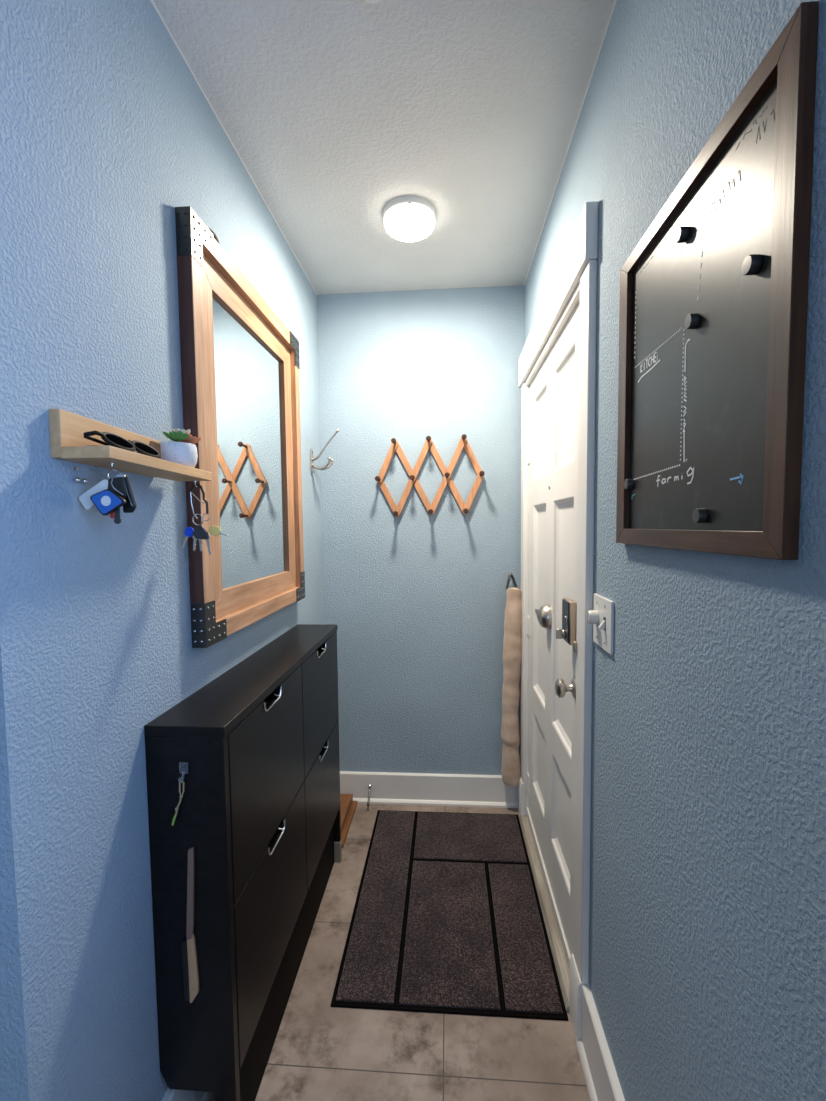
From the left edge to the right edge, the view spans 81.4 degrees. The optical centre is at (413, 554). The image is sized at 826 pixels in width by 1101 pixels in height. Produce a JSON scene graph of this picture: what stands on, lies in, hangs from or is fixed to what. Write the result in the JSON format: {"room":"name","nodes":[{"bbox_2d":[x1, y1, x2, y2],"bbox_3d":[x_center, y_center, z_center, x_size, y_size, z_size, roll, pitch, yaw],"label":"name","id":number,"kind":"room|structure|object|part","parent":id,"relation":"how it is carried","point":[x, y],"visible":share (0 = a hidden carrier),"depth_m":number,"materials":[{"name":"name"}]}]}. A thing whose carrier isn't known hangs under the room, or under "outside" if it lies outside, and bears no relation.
{"room":"entryway","nodes":[
{"label":"entryway","id":0,"kind":"room"},
{"bbox_2d":[0,0,323,1100],"bbox_3d":[-0.568,0.056,1.547,0.100,2.543,1.752,0,3,4],"label":"wall","id":1,"kind":"structure","parent":0,"point":[106,129],"depth_m":0.85,"materials":[{"name":"blue paint"}]},
{"bbox_2d":[72,477,80,482],"bbox_3d":[-0.565,-0.125,0.805,0.012,0.010,0.010,0,3,4],"label":"pin","id":2,"kind":"object","parent":1,"relation":"attached to","point":[76,479],"visible":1,"depth_m":0.80,"materials":[{"name":"silver metal"}]},
{"bbox_2d":[80,478,87,483],"bbox_3d":[-0.564,-0.126,0.821,0.012,0.010,0.010,0,3,4],"label":"pin","id":3,"kind":"object","parent":1,"relation":"attached to","point":[84,481],"visible":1,"depth_m":0.82,"materials":[{"name":"silver metal"}]},
{"bbox_2d":[49,409,211,480],"bbox_3d":[-0.514,-0.197,0.918,0.098,0.078,0.329,0,2,4],"label":"wall shelf","id":4,"kind":"object","parent":1,"relation":"attached to","point":[67,429],"visible":0.95,"depth_m":0.80,"materials":[{"name":"brown wood"}]},
{"bbox_2d":[109,462,116,470],"bbox_3d":[-0.501,-0.146,0.803,0.009,0.015,0.016,0,3,4],"label":"hook","id":5,"kind":"object","parent":4,"relation":"attached to","point":[110,463],"visible":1,"depth_m":0.80,"materials":[{"name":"silver metal"}]},
{"bbox_2d":[79,469,136,523],"bbox_3d":[-0.517,-0.097,0.802,0.095,0.093,0.028,0,3,4],"label":"bunch","id":6,"kind":"object","parent":5,"relation":"hanging from","point":[108,496],"visible":1,"depth_m":0.80,"materials":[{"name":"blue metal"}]},
{"bbox_2d":[83,430,160,457],"bbox_3d":[-0.506,-0.191,0.843,0.053,0.033,0.183,0,3,4],"label":"sunglasses","id":7,"kind":"object","parent":4,"relation":"on","point":[111,439],"visible":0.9,"depth_m":0.81,"materials":[{"name":"black plastic"}]},
{"bbox_2d":[149,441,160,458],"bbox_3d":[-0.514,-0.201,0.953,0.007,0.045,0.033,0,3,4],"label":"cork coaster","id":8,"kind":"object","parent":4,"relation":"on","point":[157,446],"visible":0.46,"depth_m":0.95,"materials":[{"name":"brown wood"}]},
{"bbox_2d":[159,428,200,467],"bbox_3d":[-0.496,-0.223,1.011,0.078,0.083,0.098,0,3,4],"label":"potted succulent","id":9,"kind":"object","parent":4,"relation":"on","point":[183,451],"visible":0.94,"depth_m":0.98,"materials":[{"name":"white ceramic"}]},
{"bbox_2d":[161,1087,212,1100],"bbox_3d":[-0.491,1.237,1.600,0.031,0.178,1.725,0,3,4],"label":"baseboard","id":10,"kind":"structure","parent":1,"relation":"attached to","point":[170,1094],"depth_m":1.10,"materials":[{"name":"white wood"}]},
{"bbox_2d":[150,0,316,294],"bbox_3d":[-0.530,-1.212,1.468,0.003,0.003,1.752,0,3,4],"label":"trim","id":11,"kind":"structure","parent":1,"relation":"attached to","point":[152,2],"depth_m":1.33,"materials":[{"name":"white paint"}]},
{"bbox_2d":[175,206,304,647],"bbox_3d":[-0.500,-0.323,1.549,0.040,1.056,0.824,0,3,4],"label":"wall mirror","id":12,"kind":"object","parent":1,"relation":"attached to","point":[240,363],"visible":0.99,"depth_m":1.41,"materials":[{"name":"brown wood"}]},
{"bbox_3d":[-0.533,-0.294,1.237,0.014,0.934,0.087,0,3,4],"label":"moulding","id":13,"kind":"part","parent":12,"relation":"part of","materials":[{"name":"wood"}]},
{"bbox_3d":[-0.516,-0.745,1.526,0.014,0.070,0.719,0,3,4],"label":"moulding","id":14,"kind":"part","parent":12,"relation":"part of","materials":[{"name":"wood"}]},
{"bbox_3d":[-0.508,-0.804,1.522,0.035,0.049,0.720,0,3,4],"label":"frame rail","id":15,"kind":"part","parent":12,"relation":"part of","materials":[{"name":"wood"}]},
{"bbox_2d":[212,294,286,589],"bbox_3d":[-0.516,-0.314,1.558,0.002,0.802,0.565,0,3,4],"label":"mirror glass","id":16,"kind":"object","parent":12,"relation":"on","point":[249,387],"depth_m":1.50,"materials":[{"name":"white"}]},
{"bbox_3d":[-0.506,0.118,1.578,0.014,0.071,0.719,0,3,4],"label":"moulding","id":17,"kind":"part","parent":12,"relation":"part of","materials":[{"name":"wood"}]},
{"bbox_3d":[-0.497,0.178,1.581,0.035,0.049,0.720,0,3,4],"label":"frame rail","id":18,"kind":"part","parent":12,"relation":"part of","materials":[{"name":"wood"}]},
{"bbox_3d":[-0.489,-0.333,1.873,0.014,0.934,0.076,0,3,4],"label":"moulding","id":19,"kind":"part","parent":12,"relation":"part of","materials":[{"name":"wood"}]},
{"bbox_2d":[310,429,338,474],"bbox_3d":[-0.408,-0.473,2.215,0.136,0.206,0.070,0,3,4],"label":"coat hook","id":20,"kind":"object","parent":1,"relation":"attached to","point":[312,465],"visible":1,"depth_m":2.21,"materials":[{"name":"white metal"}]},
{"bbox_3d":[-0.472,-0.429,2.222,0.007,0.120,0.040,0,3,4],"label":"plate","id":21,"kind":"part","parent":20,"relation":"part of","materials":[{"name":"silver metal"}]},
{"bbox_2d":[159,442,197,467],"bbox_3d":[-0.497,-0.206,1.011,0.077,0.050,0.077,0,3,4],"label":"pot","id":22,"kind":"object","parent":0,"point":[183,453],"depth_m":0.98,"materials":[{"name":"white ceramic"}]},
{"bbox_2d":[153,0,614,294],"bbox_3d":[-1.296,-1.159,-0.144,3.450,0.100,5.274,0,3,4],"label":"ceiling","id":23,"kind":"structure","parent":0,"point":[336,111],"depth_m":1.32,"materials":[{"name":"white paint"}]},
{"bbox_2d":[364,0,381,3],"bbox_3d":[-0.086,-1.181,0.993,0.072,0.018,0.072,0,3,4],"label":"recessed light","id":24,"kind":"object","parent":23,"relation":"in","point":[368,1],"visible":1,"depth_m":1.02,"materials":[{"name":"white plastic"}]},
{"bbox_2d":[383,196,435,240],"bbox_3d":[-0.015,-1.207,1.740,0.189,0.056,0.191,0,3,4],"label":"ceiling lamp","id":25,"kind":"object","parent":23,"relation":"attached to","point":[406,218],"visible":1,"depth_m":1.69,"materials":[{"name":"white plastic"}]},
{"bbox_2d":[210,803,589,1100],"bbox_3d":[-1.267,1.480,0.014,3.450,0.100,5.274,0,3,4],"label":"floor","id":26,"kind":"structure","parent":0,"point":[320,1051],"depth_m":1.30,"materials":[{"name":"grey tile"}]},
{"bbox_2d":[144,624,341,1100],"bbox_3d":[-0.428,0.825,1.515,0.172,1.010,1.015,0,3,4],"label":"cabinet","id":27,"kind":"object","parent":26,"relation":"on","point":[259,810],"visible":1,"depth_m":1.09,"materials":[{"name":"black wood"}]},
{"bbox_2d":[178,762,188,782],"bbox_3d":[-0.471,0.446,0.976,0.019,0.039,0.022,0,3,4],"label":"hook","id":28,"kind":"object","parent":27,"relation":"attached to","point":[183,766],"visible":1,"depth_m":0.98,"materials":[{"name":"white plastic"}]},
{"bbox_2d":[172,780,183,825],"bbox_3d":[-0.481,0.506,0.978,0.030,0.097,0.008,0,3,4],"label":"cord","id":29,"kind":"object","parent":28,"relation":"hanging from","point":[180,796],"visible":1,"depth_m":0.98,"materials":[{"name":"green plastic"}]},
{"bbox_3d":[-0.477,0.494,0.977,0.022,0.073,0.008,0,3,4],"label":"cord","id":30,"kind":"part","parent":29,"relation":"part of","materials":[{"name":"beige fabric"}]},
{"bbox_2d":[182,846,198,1002],"bbox_3d":[-0.468,0.774,1.001,0.031,0.340,0.010,0,3,4],"label":"shoehorn","id":31,"kind":"object","parent":27,"relation":"hanging from","point":[189,955],"visible":1,"depth_m":1.00,"materials":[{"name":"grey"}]},
{"bbox_3d":[-0.464,0.705,0.998,0.022,0.200,0.008,0,3,4],"label":"handle","id":32,"kind":"part","parent":31,"relation":"part of","materials":[{"name":"brown"}]},
{"bbox_3d":[-0.463,0.868,1.008,0.020,0.153,0.007,0,3,4],"label":"blade","id":33,"kind":"part","parent":31,"relation":"part of","materials":[{"name":"brown"}]},
{"bbox_3d":[-0.465,0.866,1.022,0.167,0.988,0.020,0,3,4],"label":"panel","id":34,"kind":"part","parent":27,"relation":"part of","materials":[{"name":"black wood"}]},
{"bbox_3d":[-0.434,0.332,1.486,0.170,0.022,1.015,0,3,4],"label":"panel","id":35,"kind":"part","parent":27,"relation":"part of","materials":[{"name":"black wood"}]},
{"bbox_3d":[-0.374,0.545,1.260,0.019,0.370,0.501,0,3,4],"label":"door","id":36,"kind":"part","parent":27,"relation":"part of","materials":[{"name":"black wood"}]},
{"bbox_3d":[-0.370,0.919,1.282,0.019,0.371,0.501,0,3,4],"label":"door","id":37,"kind":"part","parent":27,"relation":"part of","materials":[{"name":"black wood"}]},
{"bbox_3d":[-0.371,0.378,1.249,0.016,0.030,0.121,0,3,4],"label":"handle","id":38,"kind":"part","parent":27,"relation":"part of","materials":[{"name":"silver metal"}]},
{"bbox_3d":[-0.367,0.751,1.272,0.016,0.030,0.121,0,3,4],"label":"handle","id":39,"kind":"part","parent":27,"relation":"part of","materials":[{"name":"silver metal"}]},
{"bbox_3d":[-0.392,0.728,1.507,0.010,0.773,0.973,0,3,4],"label":"panel","id":40,"kind":"part","parent":27,"relation":"part of","materials":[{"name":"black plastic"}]},
{"bbox_3d":[-0.341,0.515,1.744,0.019,0.370,0.464,0,3,4],"label":"door","id":41,"kind":"part","parent":27,"relation":"part of","materials":[{"name":"black wood"}]},
{"bbox_3d":[-0.338,0.348,1.734,0.016,0.030,0.121,0,3,4],"label":"handle","id":42,"kind":"part","parent":27,"relation":"part of","materials":[{"name":"silver metal"}]},
{"bbox_3d":[-0.337,0.889,1.767,0.019,0.371,0.464,0,3,4],"label":"door","id":43,"kind":"part","parent":27,"relation":"part of","materials":[{"name":"black wood"}]},
{"bbox_3d":[-0.334,0.722,1.756,0.016,0.030,0.121,0,3,4],"label":"handle","id":44,"kind":"part","parent":27,"relation":"part of","materials":[{"name":"silver metal"}]},
{"bbox_3d":[-0.397,0.761,2.008,0.167,0.899,0.020,0,3,4],"label":"panel","id":45,"kind":"part","parent":27,"relation":"part of","materials":[{"name":"black wood"}]},
{"bbox_2d":[341,801,356,847],"bbox_3d":[-0.354,1.276,2.286,0.110,0.016,0.340,0,3,4],"label":"plank","id":46,"kind":"object","parent":26,"relation":"on","point":[354,803],"visible":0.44,"depth_m":2.28,"materials":[{"name":"brown wood"}]},
{"bbox_2d":[340,794,352,833],"bbox_3d":[-0.365,1.251,2.285,0.087,0.034,0.340,0,3,4],"label":"plank","id":47,"kind":"object","parent":46,"relation":"on","point":[346,800],"visible":0.29,"depth_m":2.35,"materials":[{"name":"brown wood"}]},
{"bbox_2d":[331,810,568,1020],"bbox_3d":[0.132,1.297,1.876,0.689,0.012,0.974,0,3,4],"label":"door mat","id":48,"kind":"object","parent":26,"relation":"on","point":[447,918],"visible":1,"depth_m":1.68,"materials":[{"name":"carpet"}]},
{"bbox_3d":[-0.113,1.296,1.893,0.172,0.006,0.948,0,3,4],"label":"carpet panel","id":49,"kind":"part","parent":48,"relation":"part of","materials":[{"name":"brown carpet"}]},
{"bbox_3d":[0.125,1.305,1.705,0.295,0.006,0.604,0,3,4],"label":"carpet panel","id":50,"kind":"part","parent":48,"relation":"part of","materials":[{"name":"brown carpet"}]},
{"bbox_3d":[0.247,1.275,2.179,0.474,0.006,0.326,0,3,4],"label":"carpet panel","id":51,"kind":"part","parent":48,"relation":"part of","materials":[{"name":"brown carpet"}]},
{"bbox_3d":[0.370,1.304,1.688,0.162,0.006,0.604,0,3,4],"label":"carpet panel","id":52,"kind":"part","parent":48,"relation":"part of","materials":[{"name":"brown carpet"}]},
{"bbox_2d":[317,285,523,774],"bbox_3d":[0.032,-0.003,2.432,1.175,2.543,0.100,0,3,4],"label":"wall","id":53,"kind":"structure","parent":0,"point":[416,599],"depth_m":2.37,"materials":[{"name":"blue paint"}]},
{"bbox_2d":[367,785,371,805],"bbox_3d":[-0.226,1.214,2.417,0.020,0.070,0.082,0,3,4],"label":"door stop","id":54,"kind":"object","parent":53,"relation":"attached to","point":[370,786],"visible":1,"depth_m":2.43,"materials":[{"name":"silver metal"}]},
{"bbox_2d":[340,771,517,807],"bbox_3d":[0.052,1.194,2.439,0.998,0.153,0.027,0,3,4],"label":"baseboard","id":55,"kind":"structure","parent":53,"relation":"attached to","point":[464,790],"depth_m":2.44,"materials":[{"name":"white wood"}]},
{"bbox_2d":[375,434,484,516],"bbox_3d":[0.077,-0.375,2.306,0.522,0.382,0.099,0,3,4],"label":"peg rack","id":56,"kind":"object","parent":53,"relation":"attached to","point":[463,442],"visible":1,"depth_m":2.33,"materials":[{"name":"brown wood"}]},
{"bbox_3d":[0.473,0.098,2.335,0.008,0.008,0.045,0,3,4],"label":"wall hook","id":57,"kind":"object","parent":53,"relation":"attached to","visible":0},
{"bbox_2d":[501,573,521,785],"bbox_3d":[0.477,0.606,2.329,0.100,1.034,0.085,1,4,28],"label":"stopper","id":58,"kind":"object","parent":57,"relation":"hanging from","point":[512,641],"visible":0.96,"depth_m":2.31,"materials":[{"name":"beige fabric"}]},
{"bbox_2d":[524,0,825,1100],"bbox_3d":[0.398,0.152,-0.232,0.077,2.543,5.174,0,3,4],"label":"wall","id":59,"kind":"structure","parent":0,"point":[707,917],"depth_m":0.72,"materials":[{"name":"blue paint"}]},
{"bbox_2d":[518,776,526,816],"bbox_3d":[0.530,1.180,2.337,0.029,0.182,0.084,0,3,4],"label":"trim","id":60,"kind":"structure","parent":59,"relation":"attached to","point":[521,786],"depth_m":2.30,"materials":[{"name":"white wood"}]},
{"bbox_2d":[520,382,525,782],"bbox_3d":[0.523,0.153,2.274,0.020,1.884,0.078,0,3,4],"label":"trim","id":61,"kind":"structure","parent":59,"relation":"attached to","point":[523,387],"depth_m":2.25,"materials":[{"name":"white wood"}]},
{"bbox_2d":[519,816,569,1012],"bbox_3d":[0.531,1.288,1.842,0.114,0.026,0.912,0,3,4],"label":"trim","id":62,"kind":"structure","parent":59,"relation":"attached to","point":[563,972],"depth_m":1.71,"materials":[{"name":"white wood"}]},
{"bbox_2d":[525,301,579,969],"bbox_3d":[0.493,0.266,1.776,0.099,2.006,0.929,0,3,4],"label":"door","id":63,"kind":"structure","parent":59,"relation":"in","point":[552,448],"depth_m":1.71,"materials":[{"name":"white wood"}]},
{"bbox_3d":[0.534,0.870,2.015,0.022,0.333,0.268,0,3,4],"label":"panel","id":64,"kind":"part","parent":63,"relation":"part of","materials":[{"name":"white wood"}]},
{"bbox_3d":[0.527,0.196,1.975,0.022,0.803,0.268,0,3,4],"label":"panel","id":65,"kind":"part","parent":63,"relation":"part of","materials":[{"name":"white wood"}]},
{"bbox_3d":[0.519,-0.482,1.934,0.022,0.348,0.268,0,3,4],"label":"panel","id":66,"kind":"part","parent":63,"relation":"part of","materials":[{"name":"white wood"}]},
{"bbox_3d":[0.507,0.894,1.623,0.022,0.333,0.275,0,3,4],"label":"panel","id":67,"kind":"part","parent":63,"relation":"part of","materials":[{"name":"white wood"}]},
{"bbox_3d":[0.500,0.220,1.583,0.022,0.803,0.275,0,3,4],"label":"panel","id":68,"kind":"part","parent":63,"relation":"part of","materials":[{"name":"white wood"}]},
{"bbox_3d":[0.492,-0.458,1.542,0.022,0.348,0.275,0,3,4],"label":"panel","id":69,"kind":"part","parent":63,"relation":"part of","materials":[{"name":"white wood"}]},
{"bbox_3d":[0.449,0.395,1.416,0.059,0.062,0.062,0,3,4],"label":"knob","id":70,"kind":"part","parent":63,"relation":"part of","materials":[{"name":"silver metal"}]},
{"bbox_3d":[0.445,0.254,1.324,0.008,0.030,0.023,0,3,4],"label":"strike plate","id":71,"kind":"part","parent":63,"relation":"part of","materials":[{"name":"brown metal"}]},
{"bbox_2d":[525,282,579,814],"bbox_3d":[0.494,0.257,1.784,0.019,2.032,0.925,0,3,4],"label":"trim","id":72,"kind":"structure","parent":59,"relation":"attached to","point":[575,298],"depth_m":2.19,"materials":[{"name":"white wood"}]},
{"bbox_2d":[518,201,597,387],"bbox_3d":[0.474,-0.825,1.724,0.030,0.135,1.113,0,3,4],"label":"trim","id":73,"kind":"structure","parent":59,"relation":"attached to","point":[582,247],"depth_m":1.41,"materials":[{"name":"white wood"}]},
{"bbox_2d":[524,0,616,285],"bbox_3d":[0.344,-1.115,-0.305,0.003,0.004,5.174,0,3,4],"label":"trim","id":74,"kind":"structure","parent":59,"relation":"attached to","point":[615,0],"depth_m":1.33,"materials":[{"name":"white paint"}]},
{"bbox_2d":[569,954,588,1041],"bbox_3d":[0.461,1.240,1.340,0.029,0.182,0.089,0,3,4],"label":"trim","id":75,"kind":"structure","parent":59,"relation":"attached to","point":[575,984],"depth_m":1.32,"materials":[{"name":"white wood"}]},
{"bbox_2d":[573,260,596,982],"bbox_3d":[0.454,0.213,1.278,0.020,1.884,0.085,0,3,4],"label":"trim","id":76,"kind":"structure","parent":59,"relation":"attached to","point":[588,279],"depth_m":1.25,"materials":[{"name":"white wood"}]},
{"bbox_2d":[586,593,613,654],"bbox_3d":[0.440,0.163,1.146,0.031,0.123,0.132,0,3,4],"label":"light switch","id":77,"kind":"object","parent":59,"relation":"attached to","point":[601,617],"visible":1,"depth_m":1.13,"materials":[{"name":"white plastic"}]},
{"bbox_3d":[0.439,0.154,1.181,0.024,0.034,0.034,0,3,4],"label":"dimmer knob","id":78,"kind":"part","parent":77,"relation":"part of","materials":[{"name":"beige plastic"}]},
{"bbox_2d":[577,984,624,1100],"bbox_3d":[0.318,1.367,-0.718,0.031,0.178,4.049,0,3,4],"label":"baseboard","id":79,"kind":"structure","parent":59,"relation":"attached to","point":[601,1078],"depth_m":1.18,"materials":[{"name":"white wood"}]},
{"bbox_2d":[616,1,818,559],"bbox_3d":[0.415,-0.288,0.746,0.017,0.558,0.505,0,3,4],"label":"chalkboard","id":80,"kind":"object","parent":59,"relation":"attached to","point":[710,415],"visible":1,"depth_m":0.62,"materials":[{"name":"brown wood"}]},
{"bbox_2d":[624,479,633,489],"bbox_3d":[0.427,-0.140,0.952,0.012,0.021,0.021,0,3,4],"label":"magnet","id":81,"kind":"object","parent":80,"relation":"attached to","point":[628,483],"visible":1,"depth_m":0.94,"materials":[{"name":"grey plastic"}]},
{"bbox_2d":[675,226,688,242],"bbox_3d":[0.409,-0.488,0.732,0.012,0.021,0.021,0,3,4],"label":"magnet","id":82,"kind":"object","parent":80,"relation":"attached to","point":[682,233],"visible":1,"depth_m":0.73,"materials":[{"name":"grey plastic"}]},
{"bbox_2d":[684,313,699,328],"bbox_3d":[0.408,-0.342,0.704,0.012,0.021,0.021,0,3,4],"label":"magnet","id":83,"kind":"object","parent":80,"relation":"attached to","point":[692,320],"visible":1,"depth_m":0.70,"materials":[{"name":"grey plastic"}]},
{"bbox_3d":[0.418,-0.024,0.762,0.017,0.030,0.504,0,3,4],"label":"frame rail","id":84,"kind":"part","parent":80,"relation":"part of","materials":[{"name":"brown wood"}]},
{"bbox_2d":[692,508,707,522],"bbox_3d":[0.409,-0.055,0.685,0.012,0.021,0.021,0,3,4],"label":"magnet","id":85,"kind":"object","parent":80,"relation":"attached to","point":[699,515],"visible":1,"depth_m":0.68,"materials":[{"name":"grey plastic"}]},
{"bbox_3d":[0.419,-0.289,0.741,0.005,0.508,0.437,0,3,4],"label":"board panel","id":86,"kind":"part","parent":80,"relation":"part of","materials":[{"name":"black metal"}]},
{"bbox_3d":[0.413,-0.552,0.730,0.017,0.027,0.504,0,3,4],"label":"frame rail","id":87,"kind":"part","parent":80,"relation":"part of","materials":[{"name":"brown wood"}]},
{"bbox_2d":[741,254,761,275],"bbox_3d":[0.398,-0.342,0.566,0.012,0.021,0.021,0,3,4],"label":"magnet","id":88,"kind":"object","parent":80,"relation":"attached to","point":[751,264],"visible":1,"depth_m":0.56,"materials":[{"name":"grey plastic"}]},
{"bbox_3d":[-0.482,-0.157,1.061,0.009,0.015,0.016,0,3,4],"label":"hook","id":89,"kind":"object","parent":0,"visible":0},
{"bbox_2d":[182,483,227,554],"bbox_3d":[-0.469,-0.078,1.072,0.109,0.161,0.022,0,3,4],"label":"bunch","id":90,"kind":"object","parent":89,"relation":"hanging from","point":[200,533],"visible":1,"depth_m":1.07,"materials":[{"name":"silver metal"}]},
{"bbox_3d":[-0.514,-0.027,1.079,0.016,0.030,0.002,0,3,4],"label":"key blade","id":91,"kind":"part","parent":90,"relation":"part of","materials":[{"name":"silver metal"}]},
{"bbox_3d":[-0.494,-0.021,1.084,0.009,0.028,0.002,0,3,4],"label":"key blade","id":92,"kind":"part","parent":90,"relation":"part of","materials":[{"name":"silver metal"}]},
{"bbox_3d":[-0.481,-0.020,1.085,0.007,0.026,0.002,0,3,4],"label":"key blade","id":93,"kind":"part","parent":90,"relation":"part of","materials":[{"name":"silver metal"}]},
{"bbox_3d":[-0.462,-0.016,1.083,0.011,0.036,0.002,0,3,4],"label":"key blade","id":94,"kind":"part","parent":90,"relation":"part of","materials":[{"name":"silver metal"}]}
]}

